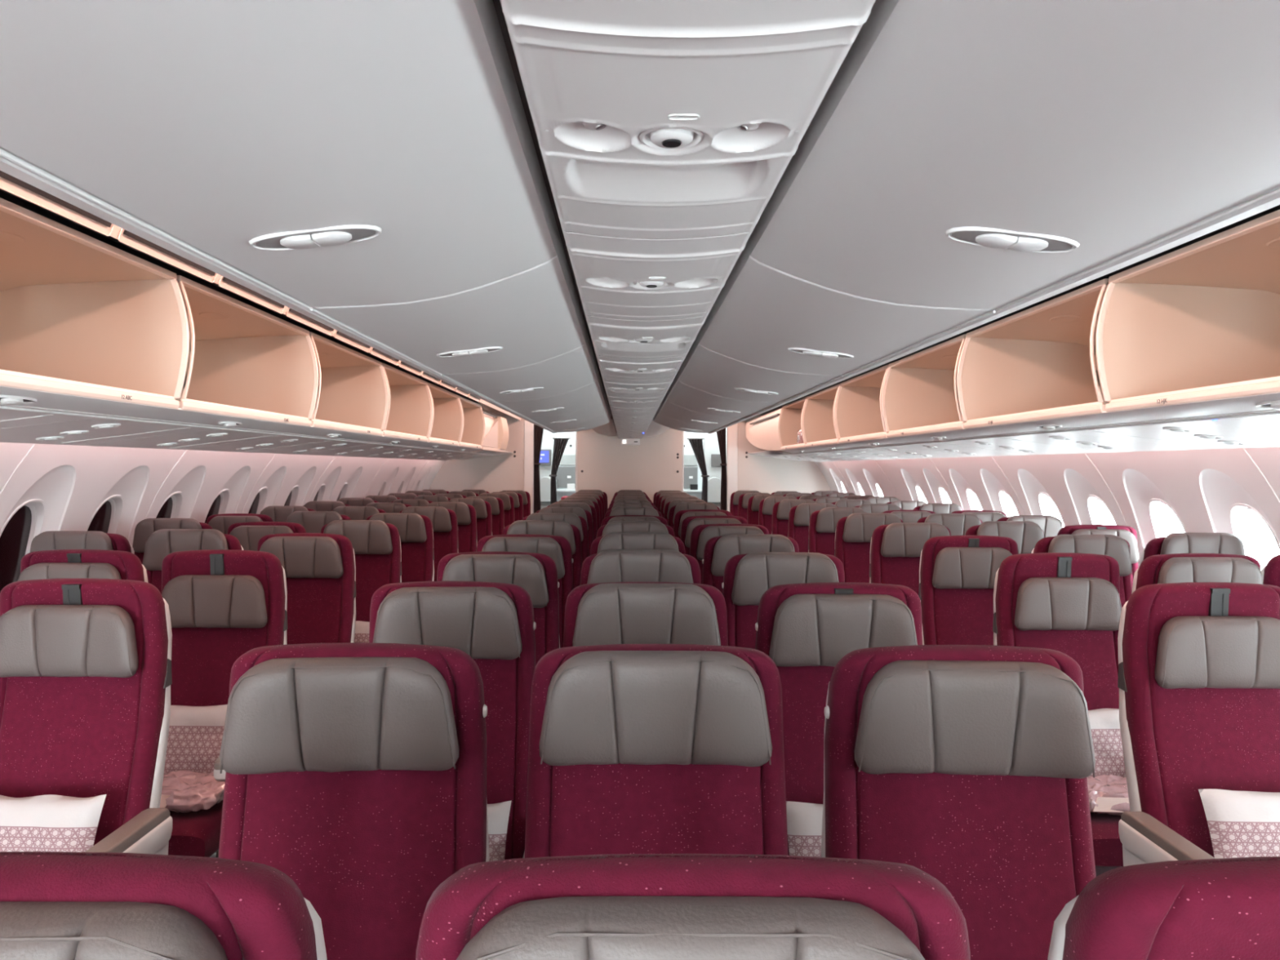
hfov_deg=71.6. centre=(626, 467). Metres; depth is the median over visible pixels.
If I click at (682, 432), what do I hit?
trim
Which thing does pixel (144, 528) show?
seat
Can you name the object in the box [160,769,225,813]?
blanket
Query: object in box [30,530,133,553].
seat
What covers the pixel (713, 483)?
seat
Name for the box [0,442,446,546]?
wall
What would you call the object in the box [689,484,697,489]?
storage box
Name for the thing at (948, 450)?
light
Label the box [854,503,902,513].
seat
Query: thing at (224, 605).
seat
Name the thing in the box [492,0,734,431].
trim
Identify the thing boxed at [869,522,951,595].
seat
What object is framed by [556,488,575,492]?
countertop
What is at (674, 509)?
seat
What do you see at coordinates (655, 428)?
trim
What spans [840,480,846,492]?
window
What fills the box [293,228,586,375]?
bin
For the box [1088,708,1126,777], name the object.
pillow
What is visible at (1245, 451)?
trim
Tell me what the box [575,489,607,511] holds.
seat
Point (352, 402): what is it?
bin
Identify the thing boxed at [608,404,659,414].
unit
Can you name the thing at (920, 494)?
window
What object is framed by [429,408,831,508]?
wall
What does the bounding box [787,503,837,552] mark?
seat
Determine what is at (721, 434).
curtain
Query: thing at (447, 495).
seat
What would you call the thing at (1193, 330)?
bin
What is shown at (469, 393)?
air vent
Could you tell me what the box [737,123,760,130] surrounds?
light
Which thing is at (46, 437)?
light
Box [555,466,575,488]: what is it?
oven
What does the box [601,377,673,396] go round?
unit
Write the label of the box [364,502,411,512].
seat
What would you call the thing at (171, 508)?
window
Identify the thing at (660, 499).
seat
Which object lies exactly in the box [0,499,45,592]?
window
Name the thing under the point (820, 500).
seat
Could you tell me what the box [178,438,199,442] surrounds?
light
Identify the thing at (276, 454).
trim
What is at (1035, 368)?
bin
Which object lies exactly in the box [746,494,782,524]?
seat
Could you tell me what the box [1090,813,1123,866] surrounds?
seat cushion
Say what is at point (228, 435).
unit
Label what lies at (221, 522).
seat
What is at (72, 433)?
light
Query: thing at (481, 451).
trim
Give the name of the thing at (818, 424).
bin
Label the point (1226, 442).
light
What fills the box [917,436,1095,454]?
unit
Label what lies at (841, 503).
seat
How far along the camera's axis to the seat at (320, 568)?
3.78 m
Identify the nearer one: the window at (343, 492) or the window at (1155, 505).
the window at (1155, 505)
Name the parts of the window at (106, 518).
pane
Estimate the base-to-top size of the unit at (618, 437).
0.083 m
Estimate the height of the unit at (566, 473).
2.300 m
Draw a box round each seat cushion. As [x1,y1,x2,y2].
[168,799,223,857]
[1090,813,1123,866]
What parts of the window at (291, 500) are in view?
pane, frame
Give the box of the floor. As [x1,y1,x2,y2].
[1095,866,1119,876]
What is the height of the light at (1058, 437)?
0.016 m
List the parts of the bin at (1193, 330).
sill, latch dish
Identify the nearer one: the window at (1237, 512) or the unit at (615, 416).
the window at (1237, 512)
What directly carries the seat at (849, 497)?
on the floor
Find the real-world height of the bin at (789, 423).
0.468 m
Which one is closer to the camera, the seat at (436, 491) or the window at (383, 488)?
the window at (383, 488)
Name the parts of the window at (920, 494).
pane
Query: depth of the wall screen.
13.05 m
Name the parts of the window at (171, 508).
pane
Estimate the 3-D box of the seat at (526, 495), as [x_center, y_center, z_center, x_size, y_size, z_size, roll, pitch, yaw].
[-1.361,0.859,10.680,0.490,1.173,0.631,0,0,0]
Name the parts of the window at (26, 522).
pane, frame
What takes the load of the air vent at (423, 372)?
attached to the wall
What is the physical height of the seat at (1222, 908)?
1.165 m
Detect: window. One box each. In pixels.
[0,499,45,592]
[86,494,124,533]
[155,491,183,518]
[204,488,230,523]
[248,487,268,514]
[284,485,299,506]
[313,484,326,501]
[336,482,348,501]
[377,480,386,495]
[396,480,404,493]
[414,479,420,490]
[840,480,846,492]
[857,481,865,495]
[875,482,884,497]
[915,484,926,502]
[937,486,947,503]
[965,488,977,510]
[998,489,1011,516]
[1037,492,1056,515]
[1086,494,1115,524]
[1148,498,1186,537]
[1229,503,1279,555]
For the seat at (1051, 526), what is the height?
1.173 m
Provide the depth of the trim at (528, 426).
11.59 m
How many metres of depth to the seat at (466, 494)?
10.05 m
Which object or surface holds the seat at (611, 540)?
on the floor
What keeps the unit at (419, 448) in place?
attached to the bin at (446, 428)
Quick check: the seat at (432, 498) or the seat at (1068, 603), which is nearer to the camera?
the seat at (1068, 603)
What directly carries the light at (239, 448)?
attached to the unit at (302, 440)
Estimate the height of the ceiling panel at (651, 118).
0.083 m
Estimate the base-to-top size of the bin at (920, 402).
0.468 m
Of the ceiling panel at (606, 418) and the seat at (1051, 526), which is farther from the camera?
the ceiling panel at (606, 418)
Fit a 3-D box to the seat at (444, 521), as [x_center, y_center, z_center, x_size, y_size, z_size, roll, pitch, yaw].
[-1.361,0.856,5.957,0.490,1.180,0.631,0,0,0]
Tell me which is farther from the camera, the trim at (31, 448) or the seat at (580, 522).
the seat at (580, 522)
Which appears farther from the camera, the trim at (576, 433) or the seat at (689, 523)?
the trim at (576, 433)
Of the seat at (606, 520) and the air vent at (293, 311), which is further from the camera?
the seat at (606, 520)
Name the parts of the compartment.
closure panel, gusset panel, rail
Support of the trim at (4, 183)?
attached to the wall
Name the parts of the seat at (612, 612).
backrest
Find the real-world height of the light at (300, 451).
0.018 m
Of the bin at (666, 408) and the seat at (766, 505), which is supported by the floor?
the seat at (766, 505)
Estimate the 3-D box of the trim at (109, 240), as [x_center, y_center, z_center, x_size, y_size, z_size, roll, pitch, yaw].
[-1.443,-0.633,3.300,0.110,0.034,14.200,0,0,0]
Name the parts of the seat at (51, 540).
backrest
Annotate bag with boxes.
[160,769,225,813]
[796,428,804,444]
[1086,773,1130,816]
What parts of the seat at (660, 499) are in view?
backrest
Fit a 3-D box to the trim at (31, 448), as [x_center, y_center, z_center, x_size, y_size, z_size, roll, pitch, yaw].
[-2.507,0.621,3.535,0.305,1.443,0.007,0,0,0]
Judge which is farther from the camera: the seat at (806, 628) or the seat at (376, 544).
the seat at (376, 544)
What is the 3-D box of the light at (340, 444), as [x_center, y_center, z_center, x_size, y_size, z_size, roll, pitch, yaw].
[-1.700,-0.137,5.262,0.083,0.018,0.084,0,0,0]
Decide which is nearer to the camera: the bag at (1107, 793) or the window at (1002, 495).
the bag at (1107, 793)
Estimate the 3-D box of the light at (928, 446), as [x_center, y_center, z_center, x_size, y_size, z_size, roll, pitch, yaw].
[1.801,-0.126,5.262,0.083,0.016,0.083,0,0,-7]
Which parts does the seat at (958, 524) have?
backrest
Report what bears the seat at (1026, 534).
on the floor
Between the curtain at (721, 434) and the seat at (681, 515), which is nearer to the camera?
the seat at (681, 515)
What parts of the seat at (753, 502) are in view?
backrest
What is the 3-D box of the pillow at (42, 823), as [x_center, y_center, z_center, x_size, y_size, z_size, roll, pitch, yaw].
[-1.391,0.880,2.034,0.351,0.238,0.107,0,0,4]
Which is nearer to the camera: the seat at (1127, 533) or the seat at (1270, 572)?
the seat at (1270, 572)
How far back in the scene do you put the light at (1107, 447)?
3.85 m
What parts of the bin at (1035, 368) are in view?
sill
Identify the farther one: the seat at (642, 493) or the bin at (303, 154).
the seat at (642, 493)
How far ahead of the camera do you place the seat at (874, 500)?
8.47 m
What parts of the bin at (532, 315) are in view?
latch dish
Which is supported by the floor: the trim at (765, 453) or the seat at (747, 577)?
the seat at (747, 577)
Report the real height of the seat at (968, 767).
1.165 m
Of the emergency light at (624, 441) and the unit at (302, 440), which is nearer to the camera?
the unit at (302, 440)
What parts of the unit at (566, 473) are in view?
control panel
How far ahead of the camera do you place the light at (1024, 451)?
4.63 m
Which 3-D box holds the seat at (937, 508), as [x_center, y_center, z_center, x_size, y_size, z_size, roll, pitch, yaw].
[2.423,0.867,6.745,0.484,1.183,0.631,0,0,0]
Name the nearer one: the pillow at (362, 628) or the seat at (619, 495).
the pillow at (362, 628)
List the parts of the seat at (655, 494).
backrest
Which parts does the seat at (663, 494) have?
backrest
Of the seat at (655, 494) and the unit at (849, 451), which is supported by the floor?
the seat at (655, 494)
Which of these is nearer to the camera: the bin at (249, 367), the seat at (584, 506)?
the bin at (249, 367)
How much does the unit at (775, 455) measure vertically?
0.077 m
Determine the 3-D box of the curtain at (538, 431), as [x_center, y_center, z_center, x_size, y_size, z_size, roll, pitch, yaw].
[-1.167,0.430,11.780,0.190,2.032,0.096,0,0,0]
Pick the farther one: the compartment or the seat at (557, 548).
the compartment
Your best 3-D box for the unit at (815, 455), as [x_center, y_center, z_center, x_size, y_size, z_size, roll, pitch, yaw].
[1.953,-0.113,8.582,0.605,0.077,0.785,0,0,0]
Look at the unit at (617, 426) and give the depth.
8.12 m
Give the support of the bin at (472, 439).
attached to the ceiling
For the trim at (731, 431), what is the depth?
11.59 m
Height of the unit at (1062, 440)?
0.077 m
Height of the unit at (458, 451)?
0.077 m
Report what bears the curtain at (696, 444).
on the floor
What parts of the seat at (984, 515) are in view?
backrest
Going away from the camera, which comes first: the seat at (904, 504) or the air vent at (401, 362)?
the air vent at (401, 362)
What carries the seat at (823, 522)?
on the floor
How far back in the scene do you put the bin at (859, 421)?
6.39 m
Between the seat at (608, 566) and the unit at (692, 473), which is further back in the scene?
the unit at (692, 473)
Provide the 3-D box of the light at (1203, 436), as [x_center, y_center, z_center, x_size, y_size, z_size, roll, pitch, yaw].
[1.960,-0.106,2.991,0.083,0.016,0.083,0,0,7]
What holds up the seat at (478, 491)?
on the floor
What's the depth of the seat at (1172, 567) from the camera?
2.97 m
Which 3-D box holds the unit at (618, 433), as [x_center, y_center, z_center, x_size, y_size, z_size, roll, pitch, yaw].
[0.051,-0.408,9.764,0.315,0.083,0.793,0,0,0]
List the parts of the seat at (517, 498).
backrest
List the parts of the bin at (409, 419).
sill, bin frame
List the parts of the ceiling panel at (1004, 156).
latch dish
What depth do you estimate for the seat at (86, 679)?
2.19 m
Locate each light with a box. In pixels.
[35,435,64,440]
[59,430,88,435]
[91,423,120,428]
[156,442,177,446]
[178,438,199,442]
[206,432,227,437]
[236,447,253,450]
[256,443,273,446]
[280,439,297,442]
[293,449,306,453]
[310,447,324,449]
[332,443,346,446]
[335,452,347,454]
[582,121,605,130]
[621,438,639,444]
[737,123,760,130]
[923,445,937,448]
[944,448,959,452]
[961,452,976,455]
[974,441,992,444]
[999,445,1016,448]
[1018,449,1035,453]
[1048,435,1071,439]
[1075,441,1097,445]
[1097,445,1119,449]
[1162,426,1192,432]
[1193,434,1222,439]
[1217,440,1246,444]
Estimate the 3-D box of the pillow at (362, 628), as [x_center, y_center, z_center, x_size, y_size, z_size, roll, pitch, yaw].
[-1.391,0.880,4.395,0.351,0.238,0.107,0,0,4]
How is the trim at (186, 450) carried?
attached to the wall at (73, 482)
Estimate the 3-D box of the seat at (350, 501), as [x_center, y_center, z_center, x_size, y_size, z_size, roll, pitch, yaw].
[-2.329,0.850,7.532,0.484,1.184,0.631,0,0,0]
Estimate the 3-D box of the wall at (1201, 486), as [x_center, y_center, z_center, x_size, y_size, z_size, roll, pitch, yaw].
[2.534,0.599,3.900,0.511,1.720,15.400,0,0,0]
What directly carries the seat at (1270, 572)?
on the floor
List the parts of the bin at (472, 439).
sill, bin frame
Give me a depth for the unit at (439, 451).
7.72 m
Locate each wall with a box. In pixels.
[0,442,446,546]
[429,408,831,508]
[539,428,553,502]
[703,427,726,503]
[814,446,1279,567]
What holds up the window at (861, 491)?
in the wall at (1201, 486)
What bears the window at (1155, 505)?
in the wall at (1201, 486)
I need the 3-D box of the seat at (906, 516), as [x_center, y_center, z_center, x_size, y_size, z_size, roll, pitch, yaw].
[1.941,0.874,5.957,0.484,1.165,0.631,0,0,0]
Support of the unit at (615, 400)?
attached to the wall
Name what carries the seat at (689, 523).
on the floor
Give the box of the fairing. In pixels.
[745,408,782,450]
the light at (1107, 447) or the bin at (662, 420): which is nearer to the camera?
the light at (1107, 447)
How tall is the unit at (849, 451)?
0.077 m
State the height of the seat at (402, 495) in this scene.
1.180 m
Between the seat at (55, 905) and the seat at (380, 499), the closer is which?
the seat at (55, 905)
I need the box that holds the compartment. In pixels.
[480,411,508,452]
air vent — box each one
[0,170,115,235]
[117,228,217,283]
[218,275,285,314]
[285,307,334,336]
[333,330,370,352]
[370,347,399,365]
[398,360,422,375]
[421,371,440,384]
[440,380,456,391]
[455,387,469,396]
[468,393,480,402]
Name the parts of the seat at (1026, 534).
backrest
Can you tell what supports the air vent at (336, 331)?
attached to the wall
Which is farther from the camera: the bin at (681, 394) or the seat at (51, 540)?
the bin at (681, 394)
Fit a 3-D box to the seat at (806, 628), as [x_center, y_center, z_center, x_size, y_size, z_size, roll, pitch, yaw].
[0.564,0.870,1.992,0.490,1.165,0.631,0,0,0]
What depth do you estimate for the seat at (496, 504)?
8.51 m
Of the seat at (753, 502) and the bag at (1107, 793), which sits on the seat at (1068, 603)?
the bag at (1107, 793)
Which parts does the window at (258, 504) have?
pane, frame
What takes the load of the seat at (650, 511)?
on the floor
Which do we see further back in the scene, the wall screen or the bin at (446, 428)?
the wall screen
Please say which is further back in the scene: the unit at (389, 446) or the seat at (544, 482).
the seat at (544, 482)
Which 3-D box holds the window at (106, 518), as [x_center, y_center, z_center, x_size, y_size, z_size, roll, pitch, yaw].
[-2.632,0.371,4.450,0.163,0.472,0.273,0,0,0]
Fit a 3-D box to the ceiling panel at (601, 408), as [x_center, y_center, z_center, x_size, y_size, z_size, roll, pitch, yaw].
[-0.386,-0.553,5.855,0.509,0.508,1.190,0,0,0]
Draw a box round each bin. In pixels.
[0,0,557,310]
[0,197,189,418]
[146,275,318,432]
[286,332,388,440]
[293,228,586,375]
[365,362,432,445]
[413,382,463,448]
[431,328,597,402]
[445,395,485,452]
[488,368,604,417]
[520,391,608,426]
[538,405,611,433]
[653,408,727,433]
[658,394,749,427]
[666,373,786,417]
[677,333,853,403]
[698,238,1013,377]
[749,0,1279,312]
[777,396,816,453]
[801,383,852,450]
[834,364,906,447]
[881,333,988,442]
[956,278,1137,435]
[1095,208,1279,422]
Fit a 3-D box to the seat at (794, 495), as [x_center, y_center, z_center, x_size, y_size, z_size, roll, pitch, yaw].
[1.941,0.870,9.893,0.484,1.173,0.631,0,0,0]
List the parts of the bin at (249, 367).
sill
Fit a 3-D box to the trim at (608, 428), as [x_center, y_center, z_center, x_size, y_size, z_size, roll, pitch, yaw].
[-0.385,-0.633,9.660,0.525,0.440,3.880,0,0,0]
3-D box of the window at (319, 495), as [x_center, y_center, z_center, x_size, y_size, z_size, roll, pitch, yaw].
[-2.632,0.371,7.500,0.163,0.472,0.273,0,0,0]
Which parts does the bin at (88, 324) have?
latch dish, sill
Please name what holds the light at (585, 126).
attached to the ceiling panel at (651, 118)
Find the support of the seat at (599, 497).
on the floor
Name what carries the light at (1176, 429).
attached to the unit at (1171, 432)
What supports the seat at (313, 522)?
on the floor
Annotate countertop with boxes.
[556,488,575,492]
[684,489,702,492]
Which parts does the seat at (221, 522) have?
backrest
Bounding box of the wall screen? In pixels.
[539,448,551,465]
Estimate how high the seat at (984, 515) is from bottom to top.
1.165 m
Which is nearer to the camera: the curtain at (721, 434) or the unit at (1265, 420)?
the unit at (1265, 420)
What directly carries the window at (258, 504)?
in the wall at (73, 482)
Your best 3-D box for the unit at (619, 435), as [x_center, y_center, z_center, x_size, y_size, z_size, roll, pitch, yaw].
[0.051,-0.408,10.557,0.315,0.083,0.793,0,0,0]
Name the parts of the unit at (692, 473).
control panel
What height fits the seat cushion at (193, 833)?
0.117 m
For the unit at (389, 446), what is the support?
attached to the bin at (409, 419)
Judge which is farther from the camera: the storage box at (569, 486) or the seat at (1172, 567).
the storage box at (569, 486)
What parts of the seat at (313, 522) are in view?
backrest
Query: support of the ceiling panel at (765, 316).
attached to the wall
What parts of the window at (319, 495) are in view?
pane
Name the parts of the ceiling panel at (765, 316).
latch dish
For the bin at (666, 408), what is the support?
attached to the wall
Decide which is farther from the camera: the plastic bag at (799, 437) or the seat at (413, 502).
the plastic bag at (799, 437)
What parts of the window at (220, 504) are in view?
pane, frame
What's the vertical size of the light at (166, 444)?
0.016 m
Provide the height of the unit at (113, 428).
0.077 m
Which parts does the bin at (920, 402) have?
sill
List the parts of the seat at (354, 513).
backrest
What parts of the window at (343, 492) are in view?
frame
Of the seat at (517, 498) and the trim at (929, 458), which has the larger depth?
the seat at (517, 498)
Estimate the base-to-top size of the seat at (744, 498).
1.174 m
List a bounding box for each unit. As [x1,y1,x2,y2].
[0,403,111,428]
[0,415,226,445]
[75,427,302,449]
[178,435,352,452]
[253,440,390,454]
[301,444,417,456]
[339,446,438,457]
[372,448,457,458]
[393,450,472,459]
[414,452,485,459]
[431,453,495,460]
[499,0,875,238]
[553,431,575,501]
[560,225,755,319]
[584,312,709,359]
[595,352,686,381]
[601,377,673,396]
[606,393,665,407]
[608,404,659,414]
[611,413,655,421]
[613,418,652,425]
[614,424,649,429]
[615,427,647,432]
[616,431,645,435]
[617,434,644,437]
[617,436,643,439]
[684,431,703,499]
[766,453,826,462]
[776,453,847,461]
[789,452,869,460]
[806,450,896,460]
[824,448,922,459]
[849,445,968,457]
[879,441,1022,457]
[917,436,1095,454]
[971,430,1199,453]
[1049,418,1279,448]
[1173,409,1279,432]
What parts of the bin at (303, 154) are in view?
latch dish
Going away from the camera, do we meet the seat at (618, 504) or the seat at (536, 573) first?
the seat at (536, 573)
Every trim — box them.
[0,177,521,420]
[0,188,505,415]
[0,443,35,495]
[145,449,186,519]
[241,453,276,513]
[308,457,335,502]
[457,450,513,459]
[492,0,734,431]
[524,419,533,514]
[575,431,577,492]
[591,418,617,436]
[644,418,670,436]
[681,431,684,492]
[726,422,737,511]
[747,450,801,461]
[760,204,1279,415]
[928,457,955,502]
[991,456,1025,515]
[1084,453,1126,525]
[1242,448,1279,503]
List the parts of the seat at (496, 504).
backrest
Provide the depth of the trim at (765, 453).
10.84 m
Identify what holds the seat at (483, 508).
on the floor
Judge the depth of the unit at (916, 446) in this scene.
5.37 m
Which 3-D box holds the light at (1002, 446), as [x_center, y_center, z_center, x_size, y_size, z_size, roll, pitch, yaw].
[1.960,-0.106,4.565,0.083,0.016,0.083,0,0,-7]
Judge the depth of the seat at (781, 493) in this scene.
10.84 m
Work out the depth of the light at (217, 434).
3.67 m
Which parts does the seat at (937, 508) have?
backrest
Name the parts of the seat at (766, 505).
backrest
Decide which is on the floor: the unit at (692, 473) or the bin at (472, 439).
the unit at (692, 473)
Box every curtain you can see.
[533,424,543,512]
[549,437,570,505]
[686,438,709,502]
[716,427,726,510]
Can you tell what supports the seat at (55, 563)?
on the floor
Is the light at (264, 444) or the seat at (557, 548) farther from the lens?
the light at (264, 444)
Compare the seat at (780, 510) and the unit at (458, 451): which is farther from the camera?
the unit at (458, 451)
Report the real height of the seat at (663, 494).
1.179 m
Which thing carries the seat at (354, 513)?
on the floor
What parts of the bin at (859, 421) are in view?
bin frame, sill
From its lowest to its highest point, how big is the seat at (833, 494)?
1.180 m
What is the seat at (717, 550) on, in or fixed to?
on the floor
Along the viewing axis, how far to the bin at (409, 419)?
6.39 m
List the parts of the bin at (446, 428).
sill, bin frame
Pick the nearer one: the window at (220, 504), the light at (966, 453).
the light at (966, 453)
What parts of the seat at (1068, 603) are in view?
backrest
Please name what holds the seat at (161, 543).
on the floor
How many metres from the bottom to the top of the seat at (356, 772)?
1.165 m
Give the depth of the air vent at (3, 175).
2.12 m
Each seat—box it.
[0,577,172,854]
[0,851,326,959]
[17,549,147,582]
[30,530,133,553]
[132,518,213,564]
[142,528,243,594]
[161,549,287,857]
[206,513,273,533]
[217,642,488,959]
[227,521,306,551]
[257,533,355,644]
[260,506,315,522]
[285,511,351,533]
[303,501,350,511]
[320,520,401,622]
[331,506,386,519]
[337,497,378,506]
[364,495,400,502]
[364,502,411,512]
[365,512,434,582]
[368,581,536,859]
[386,493,417,498]
[391,498,432,506]
[400,506,458,581]
[404,490,435,495]
[413,495,451,502]
[415,853,970,959]
[422,489,448,493]
[426,502,477,552]
[434,493,466,498]
[436,551,559,666]
[447,491,479,497]
[447,497,492,542]
[462,489,489,494]
[466,496,504,535]
[475,533,573,648]
[477,493,514,528]
[492,492,523,521]
[499,489,530,518]
[502,520,582,588]
[522,512,588,564]
[522,582,728,857]
[524,644,788,857]
[536,506,593,555]
[539,476,551,508]
[546,502,596,540]
[555,499,599,533]
[562,496,602,527]
[567,493,604,519]
[572,491,606,514]
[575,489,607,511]
[580,549,701,585]
[590,532,685,555]
[596,520,675,537]
[600,515,667,526]
[604,506,662,518]
[606,502,657,511]
[608,499,654,506]
[610,496,652,502]
[612,493,649,499]
[613,492,647,497]
[614,489,646,494]
[653,490,682,506]
[655,492,688,509]
[657,494,691,512]
[660,496,700,517]
[663,499,707,524]
[667,502,719,528]
[673,509,732,538]
[680,515,747,555]
[689,523,768,584]
[702,533,799,593]
[707,476,720,508]
[721,552,844,648]
[729,490,760,516]
[737,493,770,520]
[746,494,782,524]
[755,582,922,855]
[758,496,797,534]
[770,491,799,495]
[771,499,817,537]
[782,493,814,497]
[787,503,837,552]
[795,494,829,499]
[808,506,865,555]
[810,490,838,495]
[812,497,848,503]
[821,644,1096,959]
[825,492,857,497]
[831,499,871,506]
[834,512,902,582]
[844,495,872,499]
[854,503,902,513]
[864,496,898,503]
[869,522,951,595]
[881,510,935,522]
[886,500,926,510]
[912,502,963,513]
[916,513,982,535]
[918,535,1017,644]
[951,510,1006,522]
[964,520,1044,554]
[992,552,1123,866]
[997,515,1062,537]
[1031,534,1132,608]
[1047,856,1279,959]
[1056,524,1139,587]
[1117,582,1279,866]
[1131,553,1262,593]
[1139,532,1244,565]
[1261,554,1279,586]
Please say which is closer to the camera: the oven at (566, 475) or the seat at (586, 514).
the seat at (586, 514)
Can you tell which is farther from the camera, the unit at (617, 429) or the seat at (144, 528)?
the unit at (617, 429)
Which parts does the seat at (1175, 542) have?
backrest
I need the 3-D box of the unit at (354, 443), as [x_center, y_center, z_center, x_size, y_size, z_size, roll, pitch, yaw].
[-1.852,-0.126,5.434,0.605,0.077,0.785,0,0,0]
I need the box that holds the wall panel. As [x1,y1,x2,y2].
[711,453,721,466]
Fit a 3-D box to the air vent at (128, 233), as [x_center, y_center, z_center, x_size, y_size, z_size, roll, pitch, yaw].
[-1.373,-0.638,2.688,0.019,0.043,0.560,0,0,0]
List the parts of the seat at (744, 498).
backrest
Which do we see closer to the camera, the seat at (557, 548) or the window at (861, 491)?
the seat at (557, 548)
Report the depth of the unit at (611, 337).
2.54 m
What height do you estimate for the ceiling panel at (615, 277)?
0.083 m
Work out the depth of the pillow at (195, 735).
2.80 m
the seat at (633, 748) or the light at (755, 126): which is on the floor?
the seat at (633, 748)
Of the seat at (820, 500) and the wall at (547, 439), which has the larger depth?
the wall at (547, 439)
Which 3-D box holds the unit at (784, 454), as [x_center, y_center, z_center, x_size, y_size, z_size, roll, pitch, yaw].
[1.953,-0.113,9.370,0.605,0.077,0.785,0,0,0]
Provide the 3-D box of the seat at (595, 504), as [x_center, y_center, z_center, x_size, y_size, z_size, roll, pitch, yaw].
[-0.470,0.861,7.502,0.490,1.176,0.631,0,0,0]
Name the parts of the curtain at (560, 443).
rail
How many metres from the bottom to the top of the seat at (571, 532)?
1.182 m
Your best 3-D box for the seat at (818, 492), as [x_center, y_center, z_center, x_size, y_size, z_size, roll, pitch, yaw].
[2.423,0.869,10.680,0.484,1.179,0.631,0,0,0]
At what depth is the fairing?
9.76 m
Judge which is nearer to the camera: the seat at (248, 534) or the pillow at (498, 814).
the pillow at (498, 814)
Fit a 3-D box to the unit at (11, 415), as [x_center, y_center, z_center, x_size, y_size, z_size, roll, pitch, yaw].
[-1.852,-0.126,2.287,0.605,0.077,0.785,0,0,0]
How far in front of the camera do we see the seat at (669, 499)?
8.45 m
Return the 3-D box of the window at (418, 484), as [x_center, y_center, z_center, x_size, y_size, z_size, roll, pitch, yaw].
[-2.632,0.371,10.980,0.163,0.472,0.273,0,0,0]
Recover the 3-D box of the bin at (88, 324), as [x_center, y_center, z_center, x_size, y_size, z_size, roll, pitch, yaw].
[-1.781,-0.388,2.265,0.772,0.468,1.190,0,0,0]
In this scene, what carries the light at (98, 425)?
attached to the unit at (113, 428)
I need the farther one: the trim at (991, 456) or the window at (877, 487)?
the window at (877, 487)
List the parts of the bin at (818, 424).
bin frame, sill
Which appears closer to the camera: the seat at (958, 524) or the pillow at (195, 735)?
the pillow at (195, 735)
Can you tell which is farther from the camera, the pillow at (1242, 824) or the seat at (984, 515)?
the seat at (984, 515)
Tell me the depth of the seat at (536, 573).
2.94 m
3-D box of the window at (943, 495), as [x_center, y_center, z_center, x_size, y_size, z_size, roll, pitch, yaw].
[2.729,0.390,7.500,0.163,0.472,0.273,0,0,0]
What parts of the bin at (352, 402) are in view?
sill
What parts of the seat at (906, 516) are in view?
backrest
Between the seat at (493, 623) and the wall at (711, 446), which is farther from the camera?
the wall at (711, 446)
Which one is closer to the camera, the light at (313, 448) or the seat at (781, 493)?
the light at (313, 448)
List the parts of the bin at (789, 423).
bin frame, sill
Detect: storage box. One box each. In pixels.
[567,484,574,488]
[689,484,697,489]
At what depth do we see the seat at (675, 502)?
7.66 m
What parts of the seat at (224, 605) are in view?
leg, armrest, backrest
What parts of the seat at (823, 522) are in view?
backrest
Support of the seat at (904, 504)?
on the floor
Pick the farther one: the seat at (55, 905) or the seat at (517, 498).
the seat at (517, 498)
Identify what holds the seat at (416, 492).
on the floor
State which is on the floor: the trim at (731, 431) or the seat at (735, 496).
the seat at (735, 496)
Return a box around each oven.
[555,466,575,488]
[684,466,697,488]
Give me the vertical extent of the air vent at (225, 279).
0.043 m
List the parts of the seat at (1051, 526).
backrest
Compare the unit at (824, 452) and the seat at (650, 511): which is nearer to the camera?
the seat at (650, 511)
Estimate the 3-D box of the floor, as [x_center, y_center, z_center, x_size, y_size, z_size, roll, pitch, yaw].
[0.045,1.480,5.750,5.800,0.060,19.100,0,0,0]
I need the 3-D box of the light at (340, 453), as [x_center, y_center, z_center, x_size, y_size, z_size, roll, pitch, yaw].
[-2.000,-0.103,6.229,0.083,0.016,0.083,0,0,7]
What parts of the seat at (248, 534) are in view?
backrest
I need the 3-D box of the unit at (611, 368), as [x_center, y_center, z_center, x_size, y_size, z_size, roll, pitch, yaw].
[0.051,-0.408,3.421,0.315,0.083,0.793,0,0,0]
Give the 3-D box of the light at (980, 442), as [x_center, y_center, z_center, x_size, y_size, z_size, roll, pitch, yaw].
[1.801,-0.126,4.475,0.083,0.016,0.083,0,0,-7]
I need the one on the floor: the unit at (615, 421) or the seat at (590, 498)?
the seat at (590, 498)
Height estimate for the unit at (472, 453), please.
0.077 m
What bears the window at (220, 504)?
in the wall at (73, 482)
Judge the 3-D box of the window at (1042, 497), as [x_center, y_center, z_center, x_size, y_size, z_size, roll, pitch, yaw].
[2.729,0.390,5.670,0.163,0.472,0.273,0,0,0]
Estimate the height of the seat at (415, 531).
1.173 m
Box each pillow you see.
[0,794,106,852]
[164,704,227,773]
[354,621,369,642]
[487,800,511,861]
[786,800,822,857]
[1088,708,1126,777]
[1198,788,1279,858]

